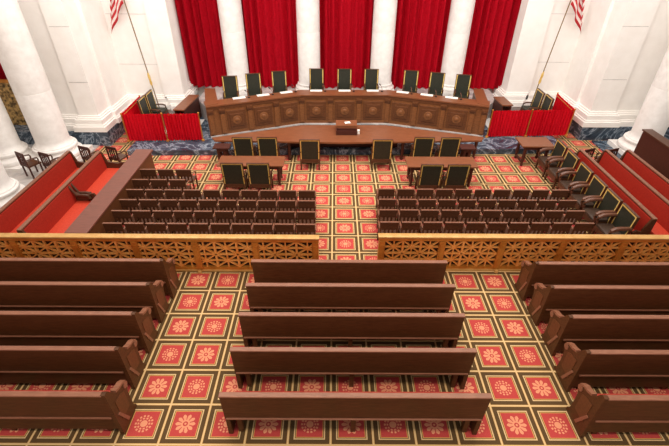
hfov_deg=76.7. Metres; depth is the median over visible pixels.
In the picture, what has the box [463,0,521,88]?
curtain
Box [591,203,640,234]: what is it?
armchair
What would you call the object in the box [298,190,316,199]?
wooden chair
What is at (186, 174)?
wooden chair
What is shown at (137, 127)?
drape
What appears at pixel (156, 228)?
wooden chair
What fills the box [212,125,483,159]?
desk
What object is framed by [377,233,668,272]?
railing
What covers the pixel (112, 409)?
wooden pew
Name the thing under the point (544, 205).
wooden chair
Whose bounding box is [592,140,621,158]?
trim
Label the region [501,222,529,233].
wooden chair
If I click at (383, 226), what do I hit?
wooden chair
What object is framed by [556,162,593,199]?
armchair
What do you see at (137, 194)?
wooden chair
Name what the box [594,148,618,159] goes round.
chair
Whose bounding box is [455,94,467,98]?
seat cushion
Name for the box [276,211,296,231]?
wooden chair
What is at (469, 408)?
wooden pew
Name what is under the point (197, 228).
wooden chair
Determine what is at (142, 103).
chair
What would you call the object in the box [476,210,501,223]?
wooden chair
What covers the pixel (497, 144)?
trim
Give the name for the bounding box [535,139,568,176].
armchair
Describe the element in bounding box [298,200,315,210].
wooden chair
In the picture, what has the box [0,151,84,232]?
bench
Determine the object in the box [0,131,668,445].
floor
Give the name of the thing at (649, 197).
bench
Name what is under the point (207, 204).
wooden chair
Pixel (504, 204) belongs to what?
wooden chair
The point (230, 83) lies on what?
armchair
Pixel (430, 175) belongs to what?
chair
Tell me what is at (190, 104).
desk
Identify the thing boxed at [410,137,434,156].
chair
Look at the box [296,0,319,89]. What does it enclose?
marble column
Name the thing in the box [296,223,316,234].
wooden chair
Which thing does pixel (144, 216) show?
wooden chair
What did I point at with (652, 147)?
wall
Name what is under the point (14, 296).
wooden pew
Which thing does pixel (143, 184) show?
wooden chair
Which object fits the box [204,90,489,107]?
countertop
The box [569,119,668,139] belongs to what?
trim
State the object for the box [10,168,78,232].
seat cushion
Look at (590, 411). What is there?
wooden pew
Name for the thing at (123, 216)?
wooden chair
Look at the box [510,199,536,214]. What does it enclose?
wooden chair
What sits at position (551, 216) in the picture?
wooden chair
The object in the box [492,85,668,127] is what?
baseboard
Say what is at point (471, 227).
wooden chair
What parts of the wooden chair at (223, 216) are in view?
backrest, seat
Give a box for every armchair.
[221,75,238,98]
[245,73,261,95]
[271,70,287,92]
[309,68,323,89]
[337,69,351,89]
[364,69,378,89]
[402,70,418,92]
[428,72,445,95]
[453,74,471,98]
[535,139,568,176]
[544,149,579,188]
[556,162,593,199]
[568,174,608,209]
[577,188,622,233]
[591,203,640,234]
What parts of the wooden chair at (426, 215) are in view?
seat, backrest, rail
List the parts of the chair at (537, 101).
panel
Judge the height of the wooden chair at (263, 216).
0.862 m
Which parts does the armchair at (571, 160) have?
arm, seat rail, arm, panel, frame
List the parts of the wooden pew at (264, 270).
moulding, cap rail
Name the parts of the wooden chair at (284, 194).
backrest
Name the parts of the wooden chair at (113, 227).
rail, backrest, seat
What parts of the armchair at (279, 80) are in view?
panel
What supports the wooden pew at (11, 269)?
on the floor
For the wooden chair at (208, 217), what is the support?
on the floor
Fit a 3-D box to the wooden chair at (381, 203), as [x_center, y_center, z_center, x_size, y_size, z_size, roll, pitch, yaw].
[1.433,-0.408,11.851,0.516,0.862,0.428,0,36,0]
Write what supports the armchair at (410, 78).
on the trim at (219, 90)
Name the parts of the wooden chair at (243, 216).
seat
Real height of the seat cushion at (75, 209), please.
0.110 m
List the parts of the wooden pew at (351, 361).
leg, leg, moulding, cap rail, leg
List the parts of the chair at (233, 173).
frame, panel, seat rail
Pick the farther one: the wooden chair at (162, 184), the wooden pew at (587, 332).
the wooden chair at (162, 184)
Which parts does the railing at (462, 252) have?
post, backing panel, lattice panel, post, lattice panel, backing panel, rail, rail, post, rail, backing panel, lattice panel, post, backing panel, lattice panel, post, backing panel, lattice panel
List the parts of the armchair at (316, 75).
panel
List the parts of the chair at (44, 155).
backrest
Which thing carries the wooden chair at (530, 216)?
on the floor
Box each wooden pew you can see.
[0,258,180,298]
[0,280,169,322]
[0,307,157,352]
[0,339,145,388]
[0,380,136,434]
[218,391,491,434]
[229,347,476,389]
[238,312,464,347]
[245,283,455,312]
[251,259,447,283]
[514,261,668,300]
[526,283,668,325]
[541,310,668,355]
[554,342,668,391]
[566,383,668,437]
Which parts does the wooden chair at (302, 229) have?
seat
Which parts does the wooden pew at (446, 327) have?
leg, leg, moulding, cap rail, seat, leg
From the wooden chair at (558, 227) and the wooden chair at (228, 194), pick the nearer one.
the wooden chair at (558, 227)
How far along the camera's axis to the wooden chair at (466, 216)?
11.14 m
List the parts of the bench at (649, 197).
panel, rail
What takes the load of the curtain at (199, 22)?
hanging from the marble column at (230, 11)
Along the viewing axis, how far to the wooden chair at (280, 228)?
10.56 m
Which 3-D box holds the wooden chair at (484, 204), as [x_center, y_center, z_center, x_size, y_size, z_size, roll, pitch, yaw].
[4.158,-0.391,11.862,0.516,0.862,0.428,0,36,0]
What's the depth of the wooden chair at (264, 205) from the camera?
11.45 m
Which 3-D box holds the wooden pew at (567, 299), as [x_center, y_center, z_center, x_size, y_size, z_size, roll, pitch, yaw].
[6.838,1.600,8.901,5.150,1.120,0.538,0,36,0]
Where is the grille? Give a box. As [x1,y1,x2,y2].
[0,79,26,124]
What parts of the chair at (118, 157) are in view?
backrest, seat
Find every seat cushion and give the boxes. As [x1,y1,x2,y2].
[0,390,109,391]
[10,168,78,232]
[48,168,118,232]
[152,107,166,113]
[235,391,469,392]
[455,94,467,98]
[521,106,535,110]
[538,156,557,165]
[548,167,568,177]
[559,180,581,191]
[571,194,594,206]
[582,208,607,221]
[596,223,621,234]
[597,394,668,395]
[650,222,668,234]
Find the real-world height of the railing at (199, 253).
1.045 m
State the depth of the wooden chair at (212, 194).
11.84 m
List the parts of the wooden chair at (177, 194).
rail, backrest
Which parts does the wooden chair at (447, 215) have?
seat, backrest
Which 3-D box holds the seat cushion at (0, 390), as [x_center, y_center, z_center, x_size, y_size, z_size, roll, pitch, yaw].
[-6.173,2.975,7.030,5.130,0.055,0.430,0,36,0]
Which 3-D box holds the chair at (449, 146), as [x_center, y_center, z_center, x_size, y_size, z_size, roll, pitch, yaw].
[3.895,-2.531,14.614,0.674,1.125,0.541,0,36,0]
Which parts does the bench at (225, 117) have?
raised panel, raised panel, raised panel, raised panel, raised panel, cornice, raised panel, raised panel, raised panel, raised panel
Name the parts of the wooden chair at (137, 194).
backrest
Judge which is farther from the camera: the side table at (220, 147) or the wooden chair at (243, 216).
the side table at (220, 147)
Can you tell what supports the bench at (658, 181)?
on the floor
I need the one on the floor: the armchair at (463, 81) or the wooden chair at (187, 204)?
the wooden chair at (187, 204)
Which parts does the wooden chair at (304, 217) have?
rail, seat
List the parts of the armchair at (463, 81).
panel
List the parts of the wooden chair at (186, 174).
backrest, seat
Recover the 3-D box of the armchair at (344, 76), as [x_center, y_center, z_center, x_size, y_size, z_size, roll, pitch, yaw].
[0.402,-5.604,17.298,0.594,1.235,0.541,0,36,0]
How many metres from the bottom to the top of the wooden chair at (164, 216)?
0.862 m
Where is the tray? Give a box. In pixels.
[336,128,356,134]
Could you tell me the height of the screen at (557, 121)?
1.110 m
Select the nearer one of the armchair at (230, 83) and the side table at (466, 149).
the side table at (466, 149)
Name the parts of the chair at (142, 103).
panel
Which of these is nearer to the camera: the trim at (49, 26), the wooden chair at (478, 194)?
the wooden chair at (478, 194)
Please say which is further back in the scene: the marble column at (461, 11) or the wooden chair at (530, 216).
the marble column at (461, 11)
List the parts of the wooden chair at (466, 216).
seat, backrest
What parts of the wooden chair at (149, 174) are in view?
backrest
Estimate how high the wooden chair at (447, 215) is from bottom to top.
0.862 m
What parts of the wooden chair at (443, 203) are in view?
backrest, rail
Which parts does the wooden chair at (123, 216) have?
rail, backrest, seat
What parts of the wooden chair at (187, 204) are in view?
rail, backrest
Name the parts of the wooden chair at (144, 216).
rail, backrest, seat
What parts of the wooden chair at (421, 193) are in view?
backrest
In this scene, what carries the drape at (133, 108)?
hanging from the screen at (138, 126)
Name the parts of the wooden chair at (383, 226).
seat, backrest, rail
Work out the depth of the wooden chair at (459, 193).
11.98 m
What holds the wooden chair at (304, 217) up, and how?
on the floor
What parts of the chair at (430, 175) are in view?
seat rail, frame, panel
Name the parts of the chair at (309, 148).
frame, panel, seat rail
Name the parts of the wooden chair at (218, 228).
rail, backrest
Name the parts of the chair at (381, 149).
seat rail, panel, frame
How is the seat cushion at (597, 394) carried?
on the wooden pew at (590, 411)
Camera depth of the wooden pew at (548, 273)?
9.15 m
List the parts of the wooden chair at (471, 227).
seat, backrest, rail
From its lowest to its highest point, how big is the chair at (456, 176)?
1.125 m
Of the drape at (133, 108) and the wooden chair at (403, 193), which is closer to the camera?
the wooden chair at (403, 193)
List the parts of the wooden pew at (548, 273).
panel, moulding, cap rail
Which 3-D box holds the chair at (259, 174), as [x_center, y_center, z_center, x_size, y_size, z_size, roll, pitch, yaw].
[-2.276,-1.449,13.029,0.674,1.125,0.541,0,36,0]
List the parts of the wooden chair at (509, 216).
seat, backrest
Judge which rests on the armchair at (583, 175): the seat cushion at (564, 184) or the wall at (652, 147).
the seat cushion at (564, 184)
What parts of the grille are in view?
frame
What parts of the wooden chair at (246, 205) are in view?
seat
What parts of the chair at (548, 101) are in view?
panel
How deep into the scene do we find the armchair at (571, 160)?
13.43 m
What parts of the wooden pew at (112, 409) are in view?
cap rail, moulding, armrest, panel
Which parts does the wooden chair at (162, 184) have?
backrest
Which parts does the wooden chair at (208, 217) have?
seat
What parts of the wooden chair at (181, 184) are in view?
rail, backrest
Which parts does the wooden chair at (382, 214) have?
seat, backrest, rail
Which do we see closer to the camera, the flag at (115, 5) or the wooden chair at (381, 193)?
the wooden chair at (381, 193)
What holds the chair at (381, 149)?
on the floor
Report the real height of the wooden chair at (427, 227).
0.862 m
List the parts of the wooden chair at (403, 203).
backrest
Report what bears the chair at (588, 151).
on the floor
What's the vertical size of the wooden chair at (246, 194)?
0.862 m
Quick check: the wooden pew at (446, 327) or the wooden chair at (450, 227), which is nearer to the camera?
the wooden pew at (446, 327)
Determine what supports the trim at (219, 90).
attached to the wall at (201, 89)
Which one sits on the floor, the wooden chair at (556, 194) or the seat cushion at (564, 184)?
the wooden chair at (556, 194)
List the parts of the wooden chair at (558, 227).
seat, backrest, rail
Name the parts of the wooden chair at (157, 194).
rail, backrest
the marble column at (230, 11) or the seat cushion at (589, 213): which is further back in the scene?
the marble column at (230, 11)
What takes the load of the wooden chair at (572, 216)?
on the floor
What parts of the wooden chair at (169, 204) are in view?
rail, backrest, seat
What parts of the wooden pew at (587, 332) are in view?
panel, armrest, moulding, cap rail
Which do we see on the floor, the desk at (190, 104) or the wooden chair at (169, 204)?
the wooden chair at (169, 204)
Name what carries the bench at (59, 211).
on the floor
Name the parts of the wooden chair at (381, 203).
backrest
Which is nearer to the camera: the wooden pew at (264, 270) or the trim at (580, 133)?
the wooden pew at (264, 270)
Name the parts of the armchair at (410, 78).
panel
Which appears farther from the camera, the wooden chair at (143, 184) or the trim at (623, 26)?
the trim at (623, 26)
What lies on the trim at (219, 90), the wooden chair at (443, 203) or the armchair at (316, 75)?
the armchair at (316, 75)
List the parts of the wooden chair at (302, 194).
rail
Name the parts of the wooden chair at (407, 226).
seat, backrest, rail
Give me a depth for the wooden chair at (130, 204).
11.43 m
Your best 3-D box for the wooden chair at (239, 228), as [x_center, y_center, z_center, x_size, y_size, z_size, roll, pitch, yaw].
[-2.313,0.257,10.877,0.516,0.862,0.428,0,36,0]
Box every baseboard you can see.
[61,81,198,131]
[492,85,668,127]
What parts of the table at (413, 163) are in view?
leg, leg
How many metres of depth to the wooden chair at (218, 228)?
10.56 m
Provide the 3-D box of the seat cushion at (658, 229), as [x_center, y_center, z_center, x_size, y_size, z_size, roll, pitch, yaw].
[8.498,-0.618,12.295,0.450,0.110,4.200,0,36,0]
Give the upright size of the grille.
1.700 m
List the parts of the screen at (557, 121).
post, post, post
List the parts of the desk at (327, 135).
leg, modesty panel, leg, leg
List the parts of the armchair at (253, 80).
panel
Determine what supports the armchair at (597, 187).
on the floor
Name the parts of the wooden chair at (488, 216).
seat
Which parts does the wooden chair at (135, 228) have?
backrest, seat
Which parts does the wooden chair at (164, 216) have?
rail, backrest, seat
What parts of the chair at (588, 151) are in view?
backrest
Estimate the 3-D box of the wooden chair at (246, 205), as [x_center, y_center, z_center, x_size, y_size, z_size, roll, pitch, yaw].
[-2.353,-0.372,11.754,0.516,0.862,0.428,0,36,0]
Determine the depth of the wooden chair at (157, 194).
11.84 m
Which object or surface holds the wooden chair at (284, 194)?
on the floor
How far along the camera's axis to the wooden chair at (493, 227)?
10.69 m
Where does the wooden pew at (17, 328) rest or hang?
on the floor
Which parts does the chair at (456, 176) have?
seat rail, frame, panel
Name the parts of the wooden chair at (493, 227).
seat, backrest, rail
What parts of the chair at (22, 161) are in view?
backrest, seat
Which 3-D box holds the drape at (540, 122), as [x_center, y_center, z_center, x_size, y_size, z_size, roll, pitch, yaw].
[8.222,-3.817,16.148,1.603,1.030,0.099,-1,36,-3]
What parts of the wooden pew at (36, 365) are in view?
cap rail, moulding, armrest, panel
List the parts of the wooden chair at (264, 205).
seat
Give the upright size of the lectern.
0.320 m
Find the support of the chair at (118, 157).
on the floor
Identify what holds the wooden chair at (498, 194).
on the floor
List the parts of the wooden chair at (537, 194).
backrest, rail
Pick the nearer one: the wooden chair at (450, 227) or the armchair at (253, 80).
the wooden chair at (450, 227)
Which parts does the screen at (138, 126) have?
post, post, post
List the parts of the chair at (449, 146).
panel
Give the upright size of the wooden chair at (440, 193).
0.862 m
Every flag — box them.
[109,0,158,106]
[530,0,584,105]
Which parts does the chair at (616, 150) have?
backrest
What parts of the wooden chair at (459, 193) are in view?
backrest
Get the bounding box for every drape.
[122,97,140,130]
[122,113,166,140]
[162,113,201,140]
[488,110,531,136]
[526,109,573,135]
[552,94,573,109]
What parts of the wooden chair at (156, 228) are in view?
backrest, seat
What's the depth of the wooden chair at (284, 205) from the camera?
11.45 m
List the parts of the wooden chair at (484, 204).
seat, backrest, rail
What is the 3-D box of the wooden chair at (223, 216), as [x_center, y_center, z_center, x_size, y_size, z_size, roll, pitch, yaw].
[-2.865,-0.067,11.321,0.516,0.862,0.428,0,36,0]
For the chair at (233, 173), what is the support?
on the floor
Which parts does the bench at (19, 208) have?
rail, panel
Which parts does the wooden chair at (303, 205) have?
rail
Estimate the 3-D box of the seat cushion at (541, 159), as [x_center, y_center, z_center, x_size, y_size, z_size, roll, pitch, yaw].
[7.199,-2.083,14.259,0.430,0.080,0.600,0,36,0]
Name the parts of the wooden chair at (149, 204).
rail, backrest, seat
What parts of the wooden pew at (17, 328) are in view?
cap rail, moulding, panel, armrest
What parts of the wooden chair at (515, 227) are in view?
seat, backrest, rail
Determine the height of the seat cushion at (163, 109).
0.080 m
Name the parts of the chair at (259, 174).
panel, frame, seat rail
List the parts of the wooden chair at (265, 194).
backrest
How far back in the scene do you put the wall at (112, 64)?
15.47 m
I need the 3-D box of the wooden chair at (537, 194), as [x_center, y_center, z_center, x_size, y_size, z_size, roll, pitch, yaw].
[5.823,-0.696,12.308,0.516,0.862,0.428,0,36,0]
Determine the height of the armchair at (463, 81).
1.235 m
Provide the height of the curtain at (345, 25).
7.530 m
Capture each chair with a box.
[14,151,43,178]
[37,152,58,168]
[77,146,98,161]
[102,222,131,233]
[105,146,127,161]
[111,210,138,224]
[119,199,145,213]
[124,222,152,233]
[126,189,151,203]
[131,179,155,192]
[132,210,158,226]
[136,95,163,125]
[139,169,162,184]
[139,199,164,214]
[144,89,168,123]
[145,189,169,203]
[145,222,173,233]
[150,179,173,192]
[152,210,178,225]
[157,169,179,183]
[159,199,183,225]
[164,189,187,214]
[167,222,193,233]
[169,179,191,198]
[173,210,198,224]
[175,169,198,193]
[178,199,202,213]
[183,189,206,208]
[189,222,214,233]
[194,210,216,224]
[198,199,219,220]
[202,189,223,208]
[210,222,232,233]
[214,211,236,232]
[218,200,239,220]
[220,162,248,189]
[222,190,241,209]
[232,137,256,155]
[232,223,254,233]
[235,211,256,225]
[238,200,258,212]
[241,190,260,201]
[246,163,273,189]
[253,223,274,234]
[256,211,276,234]
[257,137,279,155]
[258,200,277,212]
[260,190,279,210]
[275,223,295,234]
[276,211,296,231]
[278,200,296,212]
[279,190,297,208]
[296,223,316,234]
[297,211,316,223]
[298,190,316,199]
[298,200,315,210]
[299,139,319,169]
[370,139,392,169]
[376,188,394,207]
[376,199,395,217]
[376,209,396,227]
[377,221,398,239]
[395,188,414,201]
[396,199,415,210]
[397,209,417,223]
[398,221,420,232]
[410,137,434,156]
[413,189,433,202]
[415,164,443,188]
[415,199,435,212]
[417,209,438,223]
[419,221,441,232]
[432,189,452,202]
[435,137,461,156]
[435,199,456,219]
[437,209,459,232]
[440,164,470,188]
[440,221,463,233]
[451,189,472,208]
[454,199,476,219]
[457,210,480,231]
[459,221,485,233]
[468,189,491,208]
[472,199,496,219]
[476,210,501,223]
[480,221,507,233]
[487,189,510,202]
[491,199,516,225]
[496,210,522,226]
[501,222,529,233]
[505,189,530,214]
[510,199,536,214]
[516,210,543,225]
[520,88,545,110]
[522,222,550,233]
[524,189,549,203]
[530,200,556,213]
[531,94,554,110]
[536,210,563,224]
[543,189,569,214]
[543,222,572,233]
[550,200,576,225]
[552,210,584,225]
[566,222,594,233]
[574,148,595,156]
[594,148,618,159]
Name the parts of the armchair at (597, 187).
arm, seat rail, arm, frame, panel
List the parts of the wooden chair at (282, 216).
rail, backrest, seat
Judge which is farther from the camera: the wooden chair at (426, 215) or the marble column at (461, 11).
the marble column at (461, 11)
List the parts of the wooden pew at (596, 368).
panel, armrest, moulding, cap rail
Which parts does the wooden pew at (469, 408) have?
leg, leg, moulding, cap rail, leg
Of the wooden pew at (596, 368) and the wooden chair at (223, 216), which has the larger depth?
the wooden chair at (223, 216)
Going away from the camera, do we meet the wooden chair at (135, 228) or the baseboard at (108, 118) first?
the wooden chair at (135, 228)
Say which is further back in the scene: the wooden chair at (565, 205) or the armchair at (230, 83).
the armchair at (230, 83)
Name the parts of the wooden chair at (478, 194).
backrest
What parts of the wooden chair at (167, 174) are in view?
backrest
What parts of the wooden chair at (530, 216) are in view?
seat, backrest, rail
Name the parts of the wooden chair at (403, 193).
seat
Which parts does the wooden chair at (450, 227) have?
seat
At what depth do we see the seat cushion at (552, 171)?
13.60 m
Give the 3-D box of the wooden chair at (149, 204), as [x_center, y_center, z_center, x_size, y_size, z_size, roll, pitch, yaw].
[-5.013,-0.389,11.743,0.516,0.862,0.428,0,36,0]
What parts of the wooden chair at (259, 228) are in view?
rail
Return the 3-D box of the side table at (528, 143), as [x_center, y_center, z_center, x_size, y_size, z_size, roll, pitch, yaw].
[6.953,-2.512,14.923,1.100,0.780,0.780,0,36,0]
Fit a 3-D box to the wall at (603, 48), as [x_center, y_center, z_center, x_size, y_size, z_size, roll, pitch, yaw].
[10.713,-8.058,15.823,6.840,8.400,3.790,0,36,0]
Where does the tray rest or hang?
on the lectern
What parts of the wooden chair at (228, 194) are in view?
backrest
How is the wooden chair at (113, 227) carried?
on the floor
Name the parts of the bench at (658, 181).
rail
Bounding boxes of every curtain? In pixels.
[0,63,6,78]
[175,0,226,87]
[241,0,298,87]
[319,0,373,87]
[391,0,450,88]
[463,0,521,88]
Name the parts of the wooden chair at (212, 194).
rail, backrest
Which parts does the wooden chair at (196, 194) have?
rail, backrest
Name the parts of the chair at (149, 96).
panel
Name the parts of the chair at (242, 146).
panel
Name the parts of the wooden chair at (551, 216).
seat, backrest, rail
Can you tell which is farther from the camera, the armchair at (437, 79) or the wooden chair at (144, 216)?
the armchair at (437, 79)
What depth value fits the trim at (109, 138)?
15.82 m
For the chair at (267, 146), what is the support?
on the floor
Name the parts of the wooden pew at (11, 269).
cap rail, moulding, panel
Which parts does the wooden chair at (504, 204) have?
backrest, rail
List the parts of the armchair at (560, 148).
arm, seat rail, arm, frame, panel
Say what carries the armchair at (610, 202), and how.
on the floor
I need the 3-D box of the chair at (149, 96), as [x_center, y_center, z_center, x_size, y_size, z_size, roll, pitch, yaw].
[-7.063,-4.602,16.897,0.541,1.265,0.664,0,36,0]
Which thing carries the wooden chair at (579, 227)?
on the floor
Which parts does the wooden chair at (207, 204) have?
backrest, seat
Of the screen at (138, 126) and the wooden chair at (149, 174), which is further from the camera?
the screen at (138, 126)
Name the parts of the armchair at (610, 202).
arm, seat rail, arm, frame, panel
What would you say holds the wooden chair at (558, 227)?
on the floor
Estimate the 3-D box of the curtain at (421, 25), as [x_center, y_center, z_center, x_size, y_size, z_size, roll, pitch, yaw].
[3.586,-9.132,16.826,3.082,7.530,0.352,0,36,0]
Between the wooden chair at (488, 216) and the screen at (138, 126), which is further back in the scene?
the screen at (138, 126)
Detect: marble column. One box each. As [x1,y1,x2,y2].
[0,0,92,168]
[0,97,32,172]
[0,160,24,207]
[217,0,248,93]
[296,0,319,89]
[370,0,397,90]
[441,0,475,93]
[607,46,668,154]
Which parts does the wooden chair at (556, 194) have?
backrest, rail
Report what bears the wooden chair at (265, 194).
on the floor
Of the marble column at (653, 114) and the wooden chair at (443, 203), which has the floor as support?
the wooden chair at (443, 203)
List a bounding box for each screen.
[120,95,204,141]
[485,92,575,137]
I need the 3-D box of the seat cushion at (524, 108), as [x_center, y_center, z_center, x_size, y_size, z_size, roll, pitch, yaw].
[8.021,-4.708,17.446,0.430,0.080,0.580,0,36,0]
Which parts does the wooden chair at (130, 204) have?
rail, backrest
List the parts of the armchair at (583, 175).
arm, seat rail, arm, frame, panel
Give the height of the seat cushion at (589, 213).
0.080 m
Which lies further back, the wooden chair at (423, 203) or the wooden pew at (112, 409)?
the wooden chair at (423, 203)
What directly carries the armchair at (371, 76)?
on the trim at (219, 90)
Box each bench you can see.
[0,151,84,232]
[16,151,123,232]
[204,88,489,137]
[570,149,657,234]
[595,149,668,234]
[620,150,668,199]
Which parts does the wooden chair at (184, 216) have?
rail, backrest, seat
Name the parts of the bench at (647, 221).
panel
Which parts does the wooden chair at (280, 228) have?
rail, seat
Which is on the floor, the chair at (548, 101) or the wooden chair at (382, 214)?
the wooden chair at (382, 214)
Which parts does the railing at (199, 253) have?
backing panel, lattice panel, post, lattice panel, backing panel, post, backing panel, lattice panel, post, rail, backing panel, lattice panel, post, rail, rail, lattice panel, backing panel, post, lattice panel, backing panel, post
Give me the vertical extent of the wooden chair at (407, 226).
0.862 m
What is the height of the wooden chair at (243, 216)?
0.862 m
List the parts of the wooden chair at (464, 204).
seat, backrest, rail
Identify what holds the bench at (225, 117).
on the trim at (497, 144)
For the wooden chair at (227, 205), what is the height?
0.862 m
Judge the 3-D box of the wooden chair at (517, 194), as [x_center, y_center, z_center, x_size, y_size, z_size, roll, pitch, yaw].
[5.278,-0.699,12.306,0.516,0.862,0.428,0,36,0]
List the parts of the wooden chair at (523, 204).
backrest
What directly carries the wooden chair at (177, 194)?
on the floor
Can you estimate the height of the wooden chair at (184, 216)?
0.862 m
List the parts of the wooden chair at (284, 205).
rail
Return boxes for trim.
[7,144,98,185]
[13,121,124,145]
[49,26,87,82]
[127,117,556,155]
[199,85,494,120]
[568,26,648,79]
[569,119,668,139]
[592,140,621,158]
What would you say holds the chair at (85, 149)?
on the floor
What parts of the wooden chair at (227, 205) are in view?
backrest, seat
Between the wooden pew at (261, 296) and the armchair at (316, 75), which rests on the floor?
the wooden pew at (261, 296)
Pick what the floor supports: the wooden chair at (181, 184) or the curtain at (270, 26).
the wooden chair at (181, 184)
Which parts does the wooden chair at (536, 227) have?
seat, backrest, rail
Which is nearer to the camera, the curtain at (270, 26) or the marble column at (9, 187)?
the marble column at (9, 187)
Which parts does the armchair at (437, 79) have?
panel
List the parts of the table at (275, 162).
leg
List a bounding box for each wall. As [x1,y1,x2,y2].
[17,0,189,115]
[64,149,156,233]
[196,86,492,97]
[501,0,668,110]
[634,129,668,178]
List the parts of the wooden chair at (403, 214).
seat, rail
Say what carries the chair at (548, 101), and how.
on the trim at (497, 144)
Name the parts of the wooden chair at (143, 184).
backrest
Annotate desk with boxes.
[173,95,201,117]
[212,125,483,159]
[490,96,512,117]
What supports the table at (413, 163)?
on the floor
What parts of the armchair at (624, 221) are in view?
seat rail, arm, arm, panel, frame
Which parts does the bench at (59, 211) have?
divider arm, panel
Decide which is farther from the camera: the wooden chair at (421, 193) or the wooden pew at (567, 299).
the wooden chair at (421, 193)
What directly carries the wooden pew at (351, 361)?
on the floor
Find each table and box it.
[212,143,230,159]
[217,156,284,185]
[405,156,478,186]
[460,144,475,156]
[514,137,553,165]
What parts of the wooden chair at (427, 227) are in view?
seat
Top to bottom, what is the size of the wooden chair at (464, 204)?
0.862 m
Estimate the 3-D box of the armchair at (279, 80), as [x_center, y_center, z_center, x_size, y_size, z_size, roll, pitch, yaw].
[-2.191,-5.405,16.989,0.594,1.235,0.541,-5,36,-7]
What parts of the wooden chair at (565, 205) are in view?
backrest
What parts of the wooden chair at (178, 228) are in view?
rail, backrest, seat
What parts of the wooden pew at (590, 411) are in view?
panel, armrest, moulding, cap rail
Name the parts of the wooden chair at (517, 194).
backrest, rail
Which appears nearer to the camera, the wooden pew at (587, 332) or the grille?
the wooden pew at (587, 332)
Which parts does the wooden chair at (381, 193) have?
backrest, rail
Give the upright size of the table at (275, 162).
0.750 m
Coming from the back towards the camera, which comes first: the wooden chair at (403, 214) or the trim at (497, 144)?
the trim at (497, 144)
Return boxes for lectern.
[336,120,356,134]
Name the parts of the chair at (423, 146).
panel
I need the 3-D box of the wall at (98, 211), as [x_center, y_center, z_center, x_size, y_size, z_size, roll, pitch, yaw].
[-6.116,-0.684,12.065,0.540,0.950,4.480,0,36,0]
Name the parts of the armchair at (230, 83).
panel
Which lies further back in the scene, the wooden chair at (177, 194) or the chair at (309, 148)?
the chair at (309, 148)
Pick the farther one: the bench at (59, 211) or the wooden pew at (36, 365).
the bench at (59, 211)
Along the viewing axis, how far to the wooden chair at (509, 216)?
11.14 m
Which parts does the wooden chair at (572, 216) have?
seat, backrest, rail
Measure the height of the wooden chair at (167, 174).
0.862 m
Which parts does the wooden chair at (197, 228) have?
rail, backrest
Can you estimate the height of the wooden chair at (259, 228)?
0.862 m
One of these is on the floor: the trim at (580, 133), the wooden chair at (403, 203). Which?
the wooden chair at (403, 203)
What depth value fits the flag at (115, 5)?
15.44 m
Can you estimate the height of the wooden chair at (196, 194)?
0.862 m
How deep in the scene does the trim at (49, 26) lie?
13.73 m
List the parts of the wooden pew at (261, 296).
seat, moulding, cap rail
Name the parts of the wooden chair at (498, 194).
rail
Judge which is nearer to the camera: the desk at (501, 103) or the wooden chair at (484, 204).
the wooden chair at (484, 204)
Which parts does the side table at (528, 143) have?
leg, leg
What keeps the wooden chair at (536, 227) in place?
on the floor
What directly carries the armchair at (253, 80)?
on the trim at (219, 90)
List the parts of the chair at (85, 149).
backrest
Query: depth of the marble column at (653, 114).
14.54 m
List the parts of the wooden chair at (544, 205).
backrest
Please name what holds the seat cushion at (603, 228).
on the armchair at (624, 221)
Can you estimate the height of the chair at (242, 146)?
1.125 m
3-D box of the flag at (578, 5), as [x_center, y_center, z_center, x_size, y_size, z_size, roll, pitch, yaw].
[8.765,-7.024,16.498,1.321,5.902,0.400,0,36,0]
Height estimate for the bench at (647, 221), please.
1.020 m
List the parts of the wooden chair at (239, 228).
rail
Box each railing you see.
[0,233,318,273]
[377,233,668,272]
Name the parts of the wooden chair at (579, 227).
seat, backrest, rail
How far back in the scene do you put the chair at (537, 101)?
17.23 m
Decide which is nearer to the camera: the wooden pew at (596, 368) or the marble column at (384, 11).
the wooden pew at (596, 368)
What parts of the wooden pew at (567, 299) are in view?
panel, armrest, moulding, cap rail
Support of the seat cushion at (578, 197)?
on the armchair at (597, 187)
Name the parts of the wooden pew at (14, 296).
cap rail, moulding, armrest, panel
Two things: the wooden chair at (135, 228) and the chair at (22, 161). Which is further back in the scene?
the chair at (22, 161)
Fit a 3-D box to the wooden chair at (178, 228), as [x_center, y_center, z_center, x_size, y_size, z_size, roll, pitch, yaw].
[-3.909,0.248,10.870,0.516,0.862,0.428,0,36,0]
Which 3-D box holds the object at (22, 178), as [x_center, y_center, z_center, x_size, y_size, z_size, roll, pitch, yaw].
[-11.024,-1.052,13.280,4.350,0.060,6.400,0,36,0]
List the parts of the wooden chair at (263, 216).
rail, backrest, seat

